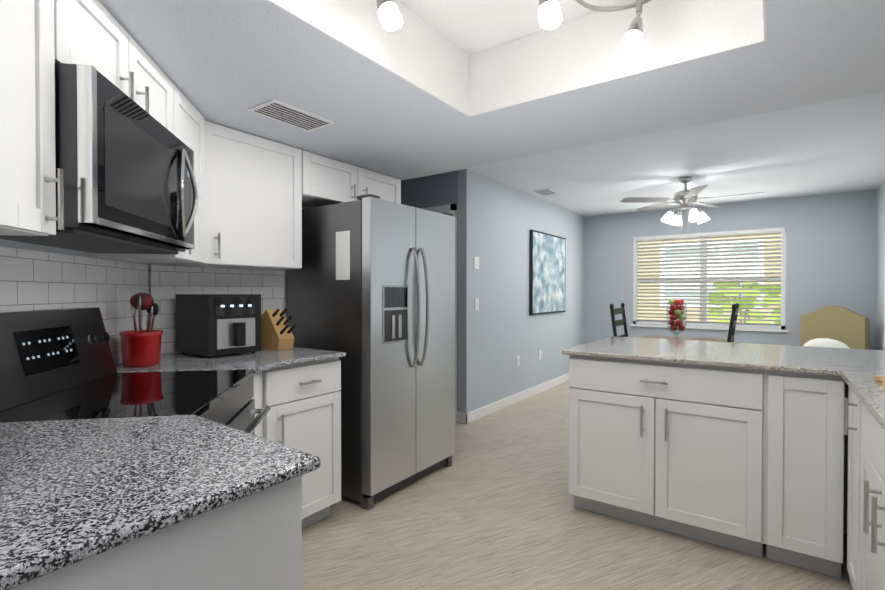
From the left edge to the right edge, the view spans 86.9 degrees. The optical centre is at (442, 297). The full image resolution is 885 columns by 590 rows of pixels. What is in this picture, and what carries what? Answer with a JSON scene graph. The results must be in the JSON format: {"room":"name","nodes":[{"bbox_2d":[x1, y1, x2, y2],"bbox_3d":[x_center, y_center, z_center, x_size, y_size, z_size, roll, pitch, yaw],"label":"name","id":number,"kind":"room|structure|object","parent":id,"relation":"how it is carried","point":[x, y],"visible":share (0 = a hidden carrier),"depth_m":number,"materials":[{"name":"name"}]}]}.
{"room":"kitchen and dining room","nodes":[
{"label":"kitchen and dining room","id":0,"kind":"room"},
{"bbox_2d":[0,239,146,264],"bbox_3d":[-1.425,-0.035,1.550,0.080,2.550,2.120,0,1,-10],"label":"wall","id":1,"kind":"structure","parent":0,"point":[19,245],"depth_m":1.64,"materials":[{"name":"paint"}]},
{"bbox_2d":[0,0,91,235],"bbox_3d":[-1.114,-0.518,1.054,0.416,0.726,0.367,0,1,35],"label":"upper cabinet","id":2,"kind":"object","parent":1,"relation":"attached to","point":[36,35],"depth_m":1.12,"materials":[{"name":"white wood"}]},
{"bbox_2d":[0,0,4,225],"bbox_3d":[-1.074,-0.515,0.781,0.346,0.727,0.375,0,1,-10],"label":"wall cabinet","id":3,"kind":"object","parent":2,"relation":"attached to","point":[2,181],"depth_m":0.99,"materials":[{"name":"white wood"}]},
{"bbox_2d":[92,0,241,147],"bbox_3d":[-1.215,-0.748,1.540,0.766,0.276,0.766,0,1,35],"label":"upper cabinet","id":4,"kind":"object","parent":1,"relation":"attached to","point":[116,55],"depth_m":1.68,"materials":[{"name":"white wood"}]},
{"bbox_2d":[0,63,197,253],"bbox_3d":[-1.155,-0.389,1.554,0.442,0.433,0.753,0,1,-10],"label":"microwave","id":5,"kind":"object","parent":4,"relation":"attached to","point":[124,161],"visible":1,"depth_m":1.36,"materials":[{"name":"black metal"}]},
{"bbox_2d":[147,206,312,329],"bbox_3d":[-1.069,-0.052,3.177,0.100,2.550,1.900,0,1,35],"label":"wall","id":6,"kind":"structure","parent":0,"point":[285,280],"depth_m":3.08,"materials":[{"name":"paint"}]},
{"bbox_2d":[87,132,251,267],"bbox_3d":[-1.297,-0.529,2.134,0.501,0.726,0.558,0,1,35],"label":"upper cabinet","id":7,"kind":"object","parent":6,"relation":"attached to","point":[222,168],"depth_m":2.44,"materials":[{"name":"white wood"}]},
{"bbox_2d":[150,265,283,354],"bbox_3d":[-1.288,0.063,2.770,0.008,0.468,0.810,0,1,35],"label":"backsplash","id":8,"kind":"structure","parent":6,"relation":"attached to","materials":[{"name":"tile"}]},
{"bbox_2d":[234,135,303,269],"bbox_3d":[-1.159,-0.535,2.684,0.309,0.726,0.620,0,1,35],"label":"upper cabinet","id":9,"kind":"object","parent":6,"relation":"attached to","point":[256,194],"depth_m":2.71,"materials":[{"name":"white wood"}]},
{"bbox_2d":[304,151,400,206],"bbox_3d":[-0.712,-0.769,3.316,0.309,0.271,0.927,0,1,35],"label":"upper cabinet","id":10,"kind":"object","parent":6,"relation":"attached to","point":[327,181],"depth_m":3.12,"materials":[{"name":"white wood"}]},
{"bbox_2d":[401,171,457,411],"bbox_3d":[-0.293,-0.070,4.893,1.150,2.550,0.100,0,1,35],"label":"wall","id":11,"kind":"structure","parent":0,"point":[432,190],"depth_m":4.67,"materials":[{"name":"paint"}]},
{"bbox_2d":[420,204,456,421],"bbox_3d":[-0.117,0.152,4.685,0.600,2.110,0.035,0,1,35],"label":"hall door","id":12,"kind":"structure","parent":11,"relation":"in","point":[451,208],"depth_m":4.52,"materials":[{"name":"white paint"}]},
{"bbox_2d":[456,412,467,423],"bbox_3d":[-0.279,1.156,4.827,1.264,0.100,0.014,0,1,35],"label":"baseboard","id":13,"kind":"structure","parent":11,"relation":"attached to","point":[461,417],"depth_m":4.49,"materials":[{"name":"white"}]},
{"bbox_2d":[98,0,884,179],"bbox_3d":[-0.694,-1.087,1.322,4.800,0.400,4.220,0,1,35],"label":"ceiling","id":14,"kind":"structure","parent":0,"point":[227,63],"depth_m":1.99,"materials":[{"name":"paint"}]},
{"bbox_2d":[248,99,333,130],"bbox_3d":[-0.741,-0.893,2.313,0.200,0.009,0.360,0,1,35],"label":"ceiling vent","id":15,"kind":"object","parent":14,"relation":"in","point":[274,109],"depth_m":2.29,"materials":[{"name":"white metal"}]},
{"bbox_2d":[376,0,402,30],"label":"track light fixture","id":16,"kind":"object","parent":14,"relation":"attached to","point":[390,15],"depth_m":1.48,"materials":[{"name":"silver metal"}]},
{"bbox_2d":[538,0,561,29],"label":"track light fixture","id":17,"kind":"object","parent":14,"relation":"attached to","point":[550,17],"depth_m":1.47,"materials":[{"name":"silver metal"}]},
{"bbox_2d":[575,0,651,55],"label":"track light fixture","id":18,"kind":"object","parent":14,"relation":"attached to","point":[632,41],"depth_m":1.66,"materials":[{"name":"silver metal"}]},
{"bbox_2d":[458,169,584,412],"bbox_3d":[1.183,-0.081,5.902,0.100,2.550,3.450,0,1,35],"label":"wall","id":19,"kind":"structure","parent":0,"point":[500,329],"depth_m":5.12,"materials":[{"name":"paint"}]},
{"bbox_2d":[474,257,478,268],"bbox_3d":[0.337,-0.337,4.603,0.009,0.120,0.090,0,1,35],"label":"switch plate","id":20,"kind":"object","parent":19,"relation":"attached to","point":[476,266],"depth_m":4.60,"materials":[{"name":"white plastic"}]},
{"bbox_2d":[474,298,478,309],"bbox_3d":[0.337,0.069,4.607,0.009,0.115,0.075,0,1,35],"label":"switch plate","id":21,"kind":"object","parent":19,"relation":"attached to","point":[476,300],"depth_m":4.60,"materials":[{"name":"white plastic"}]},
{"bbox_2d":[466,373,568,423],"bbox_3d":[1.226,1.145,5.876,0.014,0.100,3.464,0,1,35],"label":"baseboard","id":22,"kind":"structure","parent":19,"relation":"attached to","point":[478,413],"depth_m":5.24,"materials":[{"name":"white wood"}]},
{"bbox_2d":[516,355,519,365],"bbox_3d":[0.866,0.727,5.365,0.009,0.115,0.075,0,1,35],"label":"switch plate","id":23,"kind":"object","parent":19,"relation":"attached to","point":[517,357],"depth_m":5.36,"materials":[{"name":"white plastic"}]},
{"bbox_2d":[529,230,565,314],"bbox_3d":[1.377,-0.303,6.052,0.037,1.021,1.108,0,1,35],"label":"picture","id":24,"kind":"object","parent":19,"relation":"attached to","point":[547,273],"visible":1,"depth_m":5.94,"materials":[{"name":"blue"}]},
{"bbox_2d":[302,380,852,589],"bbox_3d":[0.713,1.246,3.341,5.600,0.050,9.500,0,1,35],"label":"floor","id":25,"kind":"structure","parent":0,"point":[492,507],"depth_m":2.38,"materials":[{"name":"brown wood"}]},
{"bbox_2d":[0,307,270,434],"bbox_3d":[-1.017,0.632,1.589,0.704,1.175,0.752,0,1,-10],"label":"range","id":26,"kind":"object","parent":25,"relation":"on","point":[57,364],"visible":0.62,"depth_m":1.54,"materials":[{"name":"metal"}]},
{"bbox_2d":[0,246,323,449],"bbox_3d":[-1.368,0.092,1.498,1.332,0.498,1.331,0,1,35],"label":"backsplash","id":27,"kind":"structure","parent":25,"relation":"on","point":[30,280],"depth_m":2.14,"materials":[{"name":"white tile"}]},
{"bbox_2d":[0,415,331,589],"bbox_3d":[-0.885,0.330,0.880,0.995,0.025,0.871,0,1,35],"label":"countertop","id":28,"kind":"structure","parent":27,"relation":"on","point":[72,501],"depth_m":0.81,"materials":[{"name":"grey stone"}]},
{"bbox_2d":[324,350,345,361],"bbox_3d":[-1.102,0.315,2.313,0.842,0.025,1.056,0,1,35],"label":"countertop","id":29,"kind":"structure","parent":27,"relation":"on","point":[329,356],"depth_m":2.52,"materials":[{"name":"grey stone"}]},
{"bbox_2d":[119,292,162,367],"bbox_3d":[-1.345,0.141,2.089,0.168,0.325,0.168,0,1,35],"label":"utensil crock","id":30,"kind":"object","parent":29,"relation":"on","point":[140,347],"visible":1,"depth_m":2.04,"materials":[{"name":"red ceramic"}]},
{"bbox_2d":[176,294,260,357],"bbox_3d":[-1.182,0.142,2.500,0.380,0.315,0.290,0,1,35],"label":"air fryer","id":31,"kind":"object","parent":29,"relation":"on","point":[210,325],"visible":1,"depth_m":2.39,"materials":[{"name":"black plastic"}]},
{"bbox_2d":[261,309,296,349],"bbox_3d":[-0.950,0.181,2.716,0.250,0.231,0.100,0,1,35],"label":"knife block","id":32,"kind":"object","parent":29,"relation":"on","point":[276,332],"visible":1,"depth_m":2.69,"materials":[{"name":"brown wood"}]},
{"bbox_2d":[28,470,323,589],"bbox_3d":[-0.903,0.795,0.884,0.974,0.905,0.853,0,1,35],"label":"base cabinet","id":33,"kind":"object","parent":25,"relation":"on","point":[256,544],"depth_m":0.80,"materials":[{"name":"white wood"}]},
{"bbox_2d":[255,402,295,441],"bbox_3d":[-1.229,0.782,2.154,0.824,0.905,0.650,0,1,35],"label":"base cabinet","id":34,"kind":"object","parent":25,"relation":"on","point":[282,420],"depth_m":2.26,"materials":[{"name":"white wood"}]},
{"bbox_2d":[296,362,340,517],"bbox_3d":[-0.984,0.777,2.593,0.716,0.905,0.470,0,1,35],"label":"base cabinet","id":35,"kind":"object","parent":25,"relation":"on","point":[318,421],"depth_m":2.51,"materials":[{"name":"white wood"}]},
{"bbox_2d":[287,194,454,510],"bbox_3d":[-0.440,0.275,3.213,0.826,1.895,0.872,0,1,35],"label":"refrigerator","id":36,"kind":"object","parent":25,"relation":"on","point":[371,288],"visible":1,"depth_m":2.86,"materials":[{"name":"silver metal"}]},
{"bbox_2d":[610,303,627,336],"bbox_3d":[2.007,0.634,4.710,0.521,1.145,0.462,0,1,35],"label":"dining chair","id":37,"kind":"object","parent":25,"relation":"on","point":[615,311],"visible":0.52,"depth_m":4.83,"materials":[{"name":"black paint"}]},
{"bbox_2d":[641,335,726,341],"bbox_3d":[2.414,0.836,4.828,0.840,0.740,1.500,0,1,35],"label":"dining table","id":38,"kind":"object","parent":25,"relation":"on","point":[689,338],"visible":0.06,"depth_m":5.22,"materials":[{"name":"brown wood"}]},
{"bbox_2d":[666,299,686,339],"bbox_3d":[2.414,0.243,4.822,0.190,0.442,0.190,0,1,35],"label":"jar","id":39,"kind":"object","parent":38,"relation":"on","point":[676,315],"visible":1,"depth_m":4.78,"materials":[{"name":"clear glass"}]},
{"bbox_2d":[562,336,833,574],"bbox_3d":[1.460,0.765,2.725,1.200,0.926,1.029,0,1,35],"label":"base cabinet","id":40,"kind":"object","parent":25,"relation":"on","point":[777,450],"depth_m":2.29,"materials":[{"name":"white wood"}]},
{"bbox_2d":[727,303,738,341],"bbox_3d":[2.752,0.633,4.845,0.521,1.145,0.462,0,1,35],"label":"dining chair","id":41,"kind":"object","parent":25,"relation":"on","point":[733,321],"visible":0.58,"depth_m":4.54,"materials":[{"name":"black paint"}]},
{"bbox_2d":[800,306,869,349],"bbox_3d":[4.251,0.652,5.219,0.620,1.100,0.600,0,1,-30],"label":"armchair","id":42,"kind":"object","parent":25,"relation":"on","point":[835,327],"visible":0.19,"depth_m":5.25,"materials":[{"name":"beige fabric"}]},
{"bbox_2d":[814,347,884,589],"bbox_3d":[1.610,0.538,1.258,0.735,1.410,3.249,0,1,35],"label":"cabinet","id":43,"kind":"object","parent":25,"relation":"on","point":[857,413],"depth_m":1.77,"materials":[{"name":"white wood"}]},
{"bbox_2d":[874,375,884,388],"bbox_3d":[1.696,0.294,1.389,0.555,0.034,0.450,0,1,35],"label":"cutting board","id":44,"kind":"object","parent":43,"relation":"on","point":[879,378],"visible":1,"depth_m":1.71,"materials":[{"name":"beige wood"}]},
{"bbox_2d":[401,93,884,216],"bbox_3d":[1.834,-1.275,4.903,4.800,0.100,4.550,0,1,35],"label":"ceiling","id":45,"kind":"structure","parent":0,"point":[832,147],"depth_m":4.26,"materials":[{"name":"paint"}]},
{"bbox_2d":[533,188,558,195],"bbox_3d":[1.204,-1.226,5.461,0.200,0.009,0.300,0,1,35],"label":"ceiling vent","id":46,"kind":"object","parent":45,"relation":"in","point":[548,191],"depth_m":5.45,"materials":[{"name":"white metal"}]},
{"bbox_2d":[620,177,762,231],"bbox_3d":[2.542,-0.924,4.782,1.220,0.600,1.280,0,1,35],"label":"ceiling fan","id":47,"kind":"object","parent":45,"relation":"hanging from","point":[685,198],"visible":1,"depth_m":4.78,"materials":[{"name":"silver metal"}]},
{"bbox_2d":[585,190,875,349],"bbox_3d":[3.622,-0.086,6.365,3.550,2.550,0.120,0,1,35],"label":"wall","id":48,"kind":"structure","parent":0,"point":[830,249],"depth_m":5.81,"materials":[{"name":"paint"}]},
{"bbox_2d":[630,227,787,331],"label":"window","id":49,"kind":"structure","parent":48,"relation":"in","point":[766,328],"depth_m":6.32,"materials":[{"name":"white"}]},
{"bbox_2d":[636,232,780,325],"bbox_3d":[3.551,-0.234,6.368,1.714,1.175,0.044,0,1,35],"label":"window blinds","id":50,"kind":"object","parent":49,"relation":"attached to","point":[747,250],"visible":0.92,"depth_m":6.30,"materials":[{"name":"white plastic"}]},
{"bbox_2d":[875,182,884,349],"bbox_3d":[2.965,-0.044,2.442,0.100,2.550,7.050,0,1,35],"label":"wall","id":51,"kind":"structure","parent":0,"point":[880,268],"depth_m":5.13,"materials":[{"name":"paint"}]},
{"bbox_2d":[884,287,884,349],"bbox_3d":[3.925,0.140,3.939,0.050,2.150,2.140,0,1,35],"label":"window","id":52,"kind":"structure","parent":51,"relation":"in","point":[884,318],"depth_m":4.80,"materials":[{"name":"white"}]},
{"bbox_3d":[0.655,-1.095,2.011,1.410,0.200,0.100,0,1,35],"label":"ceiling","id":53,"kind":"structure","parent":0,"visible":0},
{"bbox_2d":[469,0,763,116],"bbox_3d":[0.626,-1.043,1.971,1.204,0.300,0.007,0,1,35],"label":"ceiling recess side","id":54,"kind":"object","parent":53,"relation":"attached to","point":[579,53],"visible":1,"depth_m":1.94,"materials":[{"name":"paint"}]},
{"label":"outside","id":55,"kind":"structure","parent":0,"visible":0},
{"bbox_3d":[4.547,1.724,7.800,7.814,0.100,2.900,0,1,35],"label":"ground","id":56,"kind":"structure","parent":55,"visible":0},
{"bbox_2d":[637,232,781,323],"bbox_3d":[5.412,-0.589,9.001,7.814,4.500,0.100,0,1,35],"label":"house","id":57,"kind":"structure","parent":56,"relation":"on","point":[764,310],"depth_m":9.45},
{"bbox_2d":[708,282,780,324],"bbox_3d":[4.663,0.648,7.144,1.132,1.868,0.759,0,1,35],"label":"shrub","id":58,"kind":"object","parent":56,"relation":"on","point":[769,318],"depth_m":7.07,"materials":[{"name":"green plant"}]},
{"bbox_3d":[0.815,-1.085,1.102,0.100,0.200,1.200,0,1,35],"label":"ceiling","id":59,"kind":"structure","parent":0,"visible":0},
{"bbox_2d":[763,0,766,41],"bbox_3d":[0.775,-1.034,1.131,0.007,0.300,1.206,0,1,35],"label":"liner","id":60,"kind":"object","parent":59,"relation":"attached to","point":[764,14],"visible":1,"depth_m":1.49,"materials":[{"name":"paint"}]},
{"bbox_3d":[-0.255,-1.093,1.857,0.100,0.200,1.200,0,1,35],"label":"ceiling","id":61,"kind":"structure","parent":0,"visible":0},
{"bbox_2d":[267,0,469,116],"bbox_3d":[-0.215,-1.042,1.829,0.007,0.300,1.206,0,1,35],"label":"ceiling recess side","id":62,"kind":"object","parent":61,"relation":"attached to","point":[416,50],"visible":0.88,"depth_m":1.89,"materials":[{"name":"paint"}]}
]}

